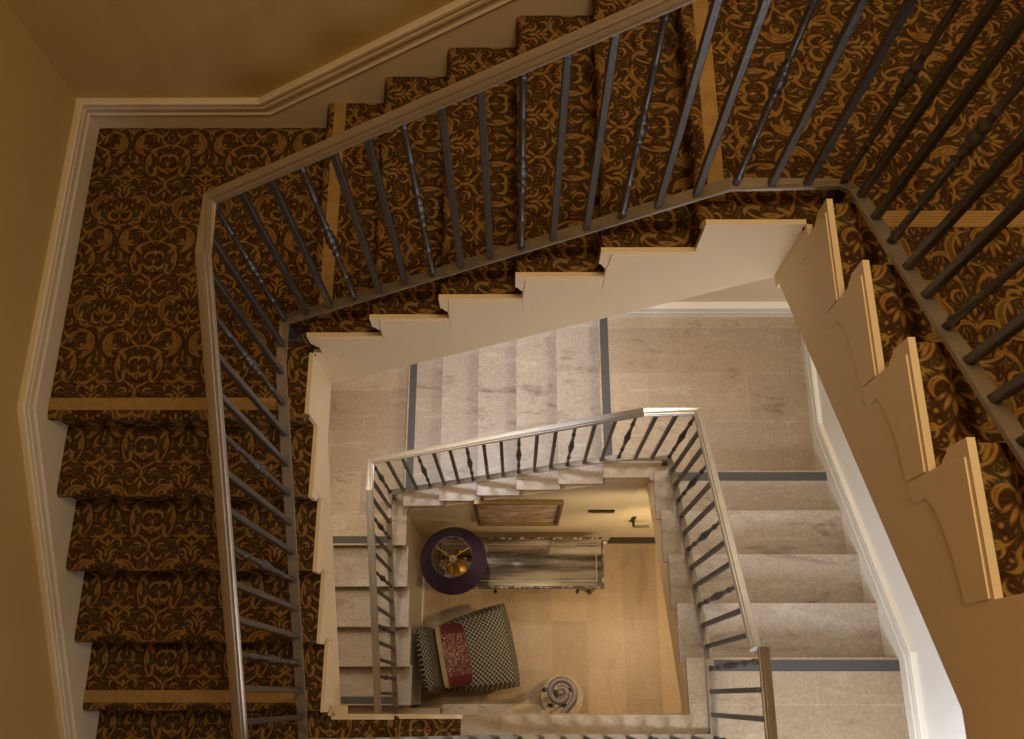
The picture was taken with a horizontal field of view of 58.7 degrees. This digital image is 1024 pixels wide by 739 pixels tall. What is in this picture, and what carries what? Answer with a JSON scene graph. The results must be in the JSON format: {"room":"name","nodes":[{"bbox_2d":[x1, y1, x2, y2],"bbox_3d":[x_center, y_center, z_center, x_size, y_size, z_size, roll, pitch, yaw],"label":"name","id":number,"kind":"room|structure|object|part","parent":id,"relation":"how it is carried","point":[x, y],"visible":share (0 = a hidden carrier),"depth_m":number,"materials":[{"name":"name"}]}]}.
{"room":"stairwell","nodes":[
{"label":"stairwell","id":0,"kind":"room"},
{"bbox_2d":[0,0,75,738],"bbox_3d":[-1.860,-0.220,1.145,0.120,6.960,3.450,0,70,0],"label":"wall","id":1,"kind":"structure","parent":0,"point":[37,107],"depth_m":3.32,"materials":[{"name":"paint"}]},
{"bbox_2d":[17,103,99,738],"bbox_3d":[-1.774,0.720,3.792,0.027,1.342,3.480,0,70,0],"label":"baseboard","id":2,"kind":"structure","parent":1,"relation":"attached to","point":[43,439],"depth_m":3.55,"materials":[{"name":"paint"}]},
{"bbox_2d":[57,419,340,711],"bbox_3d":[-1.279,0.856,3.813,1.014,1.005,1.091,0,70,0],"label":"flight","id":3,"kind":"object","parent":1,"relation":"attached to","point":[143,537],"visible":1,"depth_m":3.70,"materials":[{"name":"carpet"}]},
{"bbox_2d":[47,128,338,438],"bbox_3d":[-1.265,-0.368,3.872,1.044,0.382,1.314,0,70,0],"label":"stair landing","id":4,"kind":"structure","parent":3,"relation":"on","point":[130,349],"depth_m":3.68,"materials":[{"name":"carpet"}]},
{"bbox_2d":[195,0,1023,738],"bbox_3d":[0.028,0.224,2.342,1.832,3.515,1.568,0,70,0],"label":"stair railing","id":5,"kind":"object","parent":4,"relation":"on","point":[992,399],"visible":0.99,"depth_m":2.37,"materials":[{"name":"metal"}]},
{"bbox_3d":[0.026,0.068,1.929,1.827,2.632,1.550,0,70,0],"label":"handrail","id":6,"kind":"part","parent":5,"relation":"part of","materials":[{"name":"metal"}]},
{"bbox_3d":[0.029,0.369,2.766,1.818,2.620,1.539,0,70,0],"label":"rail","id":7,"kind":"part","parent":5,"relation":"part of","materials":[{"name":"metal"}]},
{"bbox_2d":[5,0,786,301],"bbox_3d":[0.019,-1.317,3.361,3.863,10.400,0.120,0,70,0],"label":"wall","id":8,"kind":"structure","parent":0,"point":[99,48],"depth_m":3.42,"materials":[{"name":"paint"}]},
{"bbox_2d":[76,0,592,127],"bbox_3d":[0.020,-1.195,3.481,3.683,1.513,0.027,0,70,0],"label":"baseboard","id":9,"kind":"structure","parent":8,"relation":"attached to","point":[419,48],"depth_m":3.59,"materials":[{"name":"paint"}]},
{"bbox_2d":[403,327,603,508],"bbox_3d":[-0.085,0.385,6.311,1.333,1.342,1.072,0,70,0],"label":"flight","id":10,"kind":"object","parent":8,"relation":"attached to","point":[536,381],"visible":0.77,"depth_m":6.11,"materials":[{"name":"stone"}]},
{"bbox_2d":[597,317,815,491],"bbox_3d":[1.194,0.242,5.891,1.293,0.534,1.088,0,70,0],"label":"stair landing","id":11,"kind":"structure","parent":10,"relation":"on","point":[746,375],"depth_m":5.66,"materials":[{"name":"stone"}]},
{"bbox_2d":[647,470,883,664],"bbox_3d":[1.332,1.075,5.035,1.012,1.121,1.100,0,70,0],"label":"flight","id":12,"kind":"object","parent":11,"relation":"on","point":[804,589],"visible":0.93,"depth_m":4.78,"materials":[{"name":"stone"}]},
{"bbox_2d":[459,657,908,738],"bbox_3d":[0.795,2.057,4.303,2.084,0.475,1.310,0,70,0],"label":"stair landing","id":13,"kind":"structure","parent":12,"relation":"on","point":[815,697],"depth_m":4.22,"materials":[{"name":"stone"}]},
{"bbox_2d":[399,714,462,736],"bbox_3d":[-0.370,2.086,4.011,0.293,0.520,1.057,0,70,0],"label":"flight","id":14,"kind":"object","parent":13,"relation":"on","point":[410,725],"visible":0.83,"depth_m":4.05,"materials":[{"name":"carpet"}]},
{"bbox_2d":[303,407,777,738],"bbox_3d":[0.051,1.181,4.990,1.855,4.004,1.568,0,70,0],"label":"stair railing","id":15,"kind":"object","parent":13,"relation":"on","point":[766,689],"visible":0.94,"depth_m":4.73,"materials":[{"name":"metal"}]},
{"bbox_3d":[0.069,1.145,3.148,1.803,0.514,0.379,0,70,0],"label":"level handrail","id":16,"kind":"part","parent":15,"relation":"part of","materials":[{"name":"wood"}]},
{"bbox_2d":[307,0,701,381],"bbox_3d":[-0.100,-0.663,3.443,1.337,1.328,1.050,0,70,0],"label":"flight","id":17,"kind":"object","parent":8,"relation":"attached to","point":[642,263],"visible":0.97,"depth_m":3.18,"materials":[{"name":"carpet"}]},
{"bbox_2d":[676,0,1023,300],"bbox_3d":[1.182,-0.798,3.013,1.293,0.536,1.088,0,70,0],"label":"stair landing","id":18,"kind":"structure","parent":17,"relation":"on","point":[745,237],"depth_m":2.74,"materials":[{"name":"carpet"}]},
{"bbox_2d":[779,199,1023,613],"bbox_3d":[1.330,0.036,2.163,0.990,1.107,1.104,0,70,0],"label":"flight","id":19,"kind":"object","parent":18,"relation":"on","point":[944,485],"visible":0.98,"depth_m":2.04,"materials":[{"name":"carpet"}]},
{"bbox_2d":[921,593,1023,738],"bbox_3d":[0.782,1.018,1.424,2.084,0.476,1.310,0,70,0],"label":"stair landing","id":20,"kind":"structure","parent":19,"relation":"on","point":[979,646],"depth_m":1.60,"materials":[{"name":"paint"}]},
{"bbox_2d":[387,302,792,370],"bbox_3d":[0.033,-0.145,6.363,3.683,1.498,0.042,0,70,0],"label":"baseboard","id":21,"kind":"structure","parent":8,"relation":"attached to","point":[671,309],"depth_m":5.73,"materials":[{"name":"white paint"}]},
{"bbox_2d":[404,516,423,704],"bbox_3d":[-0.758,1.870,6.953,0.004,1.485,1.305,0,70,0],"label":"wall","id":22,"kind":"structure","parent":0,"point":[415,543],"depth_m":7.06,"materials":[{"name":"beige paint"}]},
{"bbox_2d":[419,544,424,704],"bbox_3d":[-0.747,2.112,7.602,0.012,0.100,1.292,0,70,0],"label":"baseboard","id":23,"kind":"structure","parent":22,"relation":"attached to","point":[423,587],"depth_m":7.59,"materials":[{"name":"white paint"}]},
{"bbox_2d":[408,479,642,541],"bbox_3d":[0.024,1.075,6.692,1.565,2.510,0.014,0,70,0],"label":"wall","id":24,"kind":"structure","parent":0,"point":[614,494],"depth_m":6.58,"materials":[{"name":"beige paint"}]},
{"bbox_2d":[473,500,563,525],"bbox_3d":[0.045,1.027,6.486,0.607,0.810,0.034,0,70,0],"label":"framed picture","id":25,"kind":"object","parent":24,"relation":"attached to","point":[488,512],"visible":1,"depth_m":6.48},
{"bbox_2d":[478,505,558,521],"bbox_3d":[0.046,1.018,6.489,0.555,0.758,0.008,0,70,0],"label":"print","id":26,"kind":"object","parent":25,"relation":"attached to","point":[486,513],"depth_m":6.51},
{"bbox_2d":[588,510,614,512],"bbox_3d":[0.634,1.011,6.464,0.185,0.053,0.018,0,70,0],"label":"wall plaque","id":27,"kind":"object","parent":24,"relation":"attached to","point":[589,511],"visible":1,"depth_m":6.44,"materials":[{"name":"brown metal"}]},
{"bbox_2d":[410,544,681,713],"bbox_3d":[0.041,2.149,7.702,3.863,0.120,3.690,0,70,0],"label":"floor","id":28,"kind":"structure","parent":0,"point":[614,640],"depth_m":7.61,"materials":[{"name":"wood"}]},
{"bbox_2d":[415,604,519,692],"bbox_3d":[-0.342,2.228,7.151,0.732,0.866,0.643,-11,70,-4],"label":"slipper chair","id":29,"kind":"object","parent":28,"relation":"on","point":[488,632],"visible":0.7,"depth_m":7.08,"materials":[{"name":"fabric"}]},
{"bbox_3d":[-0.621,2.218,6.957,0.166,0.492,0.492,-11,70,-4],"label":"backrest","id":30,"kind":"part","parent":29,"relation":"part of","materials":[{"name":"fabric"}]},
{"bbox_2d":[435,623,471,687],"bbox_3d":[-0.447,2.199,7.010,0.225,0.249,0.470,-11,70,-4],"label":"lumbar cushion","id":31,"kind":"object","parent":29,"relation":"on","point":[453,652],"visible":1,"depth_m":6.94,"materials":[{"name":"red fabric"}]},
{"bbox_3d":[-0.459,2.205,7.018,0.080,0.270,0.470,-25,67,32],"label":"panel","id":32,"kind":"part","parent":31,"relation":"part of","materials":[{"name":"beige fabric"}]},
{"bbox_2d":[442,674,583,713],"bbox_3d":[0.021,3.048,7.043,1.106,0.510,1.308,0,70,0],"label":"flight","id":33,"kind":"object","parent":28,"relation":"on","point":[446,708],"visible":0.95,"depth_m":7.25,"materials":[{"name":"stone"}]},
{"bbox_2d":[542,676,577,712],"bbox_3d":[-0.047,2.524,6.603,1.086,1.355,0.302,-17,71,-6],"label":"railing","id":34,"kind":"object","parent":33,"relation":"on","point":[564,690],"visible":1,"depth_m":6.43,"materials":[{"name":"grey metal"}]},
{"bbox_2d":[439,537,604,593],"bbox_3d":[0.073,1.641,7.424,1.284,0.748,0.424,0,70,0],"label":"console table","id":35,"kind":"object","parent":28,"relation":"on","point":[576,563],"visible":0.69,"depth_m":7.08,"materials":[{"name":"wood"}]},
{"bbox_2d":[420,527,486,594],"bbox_3d":[-0.429,1.441,6.794,0.494,0.577,0.494,0,70,0],"label":"table lamp","id":36,"kind":"object","parent":35,"relation":"on","point":[463,580],"visible":1,"depth_m":6.61,"materials":[{"name":"metal"}]},
{"bbox_3d":[-0.430,1.380,6.623,0.060,0.090,0.058,0,70,0],"label":"bulb","id":37,"kind":"part","parent":36,"relation":"part of","materials":[{"name":"white glass"}]},
{"bbox_2d":[816,370,965,738],"bbox_3d":[1.899,1.081,4.742,0.120,6.160,3.450,0,70,0],"label":"wall","id":38,"kind":"structure","parent":0,"point":[943,713],"depth_m":4.24,"materials":[{"name":"white paint"}]},
{"bbox_2d":[800,333,927,738],"bbox_3d":[1.826,1.123,4.904,0.027,1.327,3.480,0,70,0],"label":"baseboard","id":39,"kind":"structure","parent":38,"relation":"attached to","point":[896,641],"depth_m":4.66,"materials":[{"name":"white paint"}]},
{"bbox_3d":[1.339,1.077,6.850,1.018,2.200,0.072,0,70,0],"label":"wall","id":40,"kind":"structure","parent":0,"visible":0},
{"bbox_2d":[607,486,655,543],"bbox_3d":[1.220,1.151,6.823,0.818,2.178,0.083,0,70,0],"label":"door","id":41,"kind":"structure","parent":40,"relation":"in","point":[635,526],"depth_m":6.99,"materials":[{"name":"beige paint"}]},
{"bbox_3d":[1.222,1.450,7.719,0.800,0.286,0.007,0,70,0],"label":"kick plate","id":42,"kind":"part","parent":41,"relation":"part of","materials":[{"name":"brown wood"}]},
{"bbox_3d":[0.961,1.156,6.803,0.126,0.021,0.060,0,70,0],"label":"lever handle","id":43,"kind":"part","parent":41,"relation":"part of","materials":[{"name":"brown metal"}]},
{"bbox_3d":[0.018,2.041,2.149,3.863,10.400,0.120,0,70,0],"label":"wall","id":44,"kind":"structure","parent":0,"visible":0},
{"bbox_2d":[96,705,401,738],"bbox_3d":[-1.135,2.031,3.917,1.299,0.392,1.096,0,70,0],"label":"stair landing","id":45,"kind":"structure","parent":44,"relation":"attached to","point":[334,723],"depth_m":3.89,"materials":[{"name":"carpet"}]},
{"bbox_2d":[348,706,440,713],"bbox_3d":[-1.153,3.062,6.772,1.238,0.340,1.096,0,70,0],"label":"stair landing","id":46,"kind":"structure","parent":44,"relation":"attached to","point":[351,709],"depth_m":6.78,"materials":[{"name":"stone"}]},
{"bbox_2d":[333,546,412,705],"bbox_3d":[-1.255,1.891,6.685,1.036,1.019,1.087,0,70,0],"label":"flight","id":47,"kind":"object","parent":46,"relation":"on","point":[351,569],"visible":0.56,"depth_m":6.57,"materials":[{"name":"stone"}]},
{"bbox_2d":[328,371,409,545],"bbox_3d":[-1.252,0.672,6.750,1.044,0.381,1.314,0,70,0],"label":"stair landing","id":48,"kind":"structure","parent":47,"relation":"on","point":[368,414],"depth_m":6.59,"materials":[{"name":"stone"}]}
]}

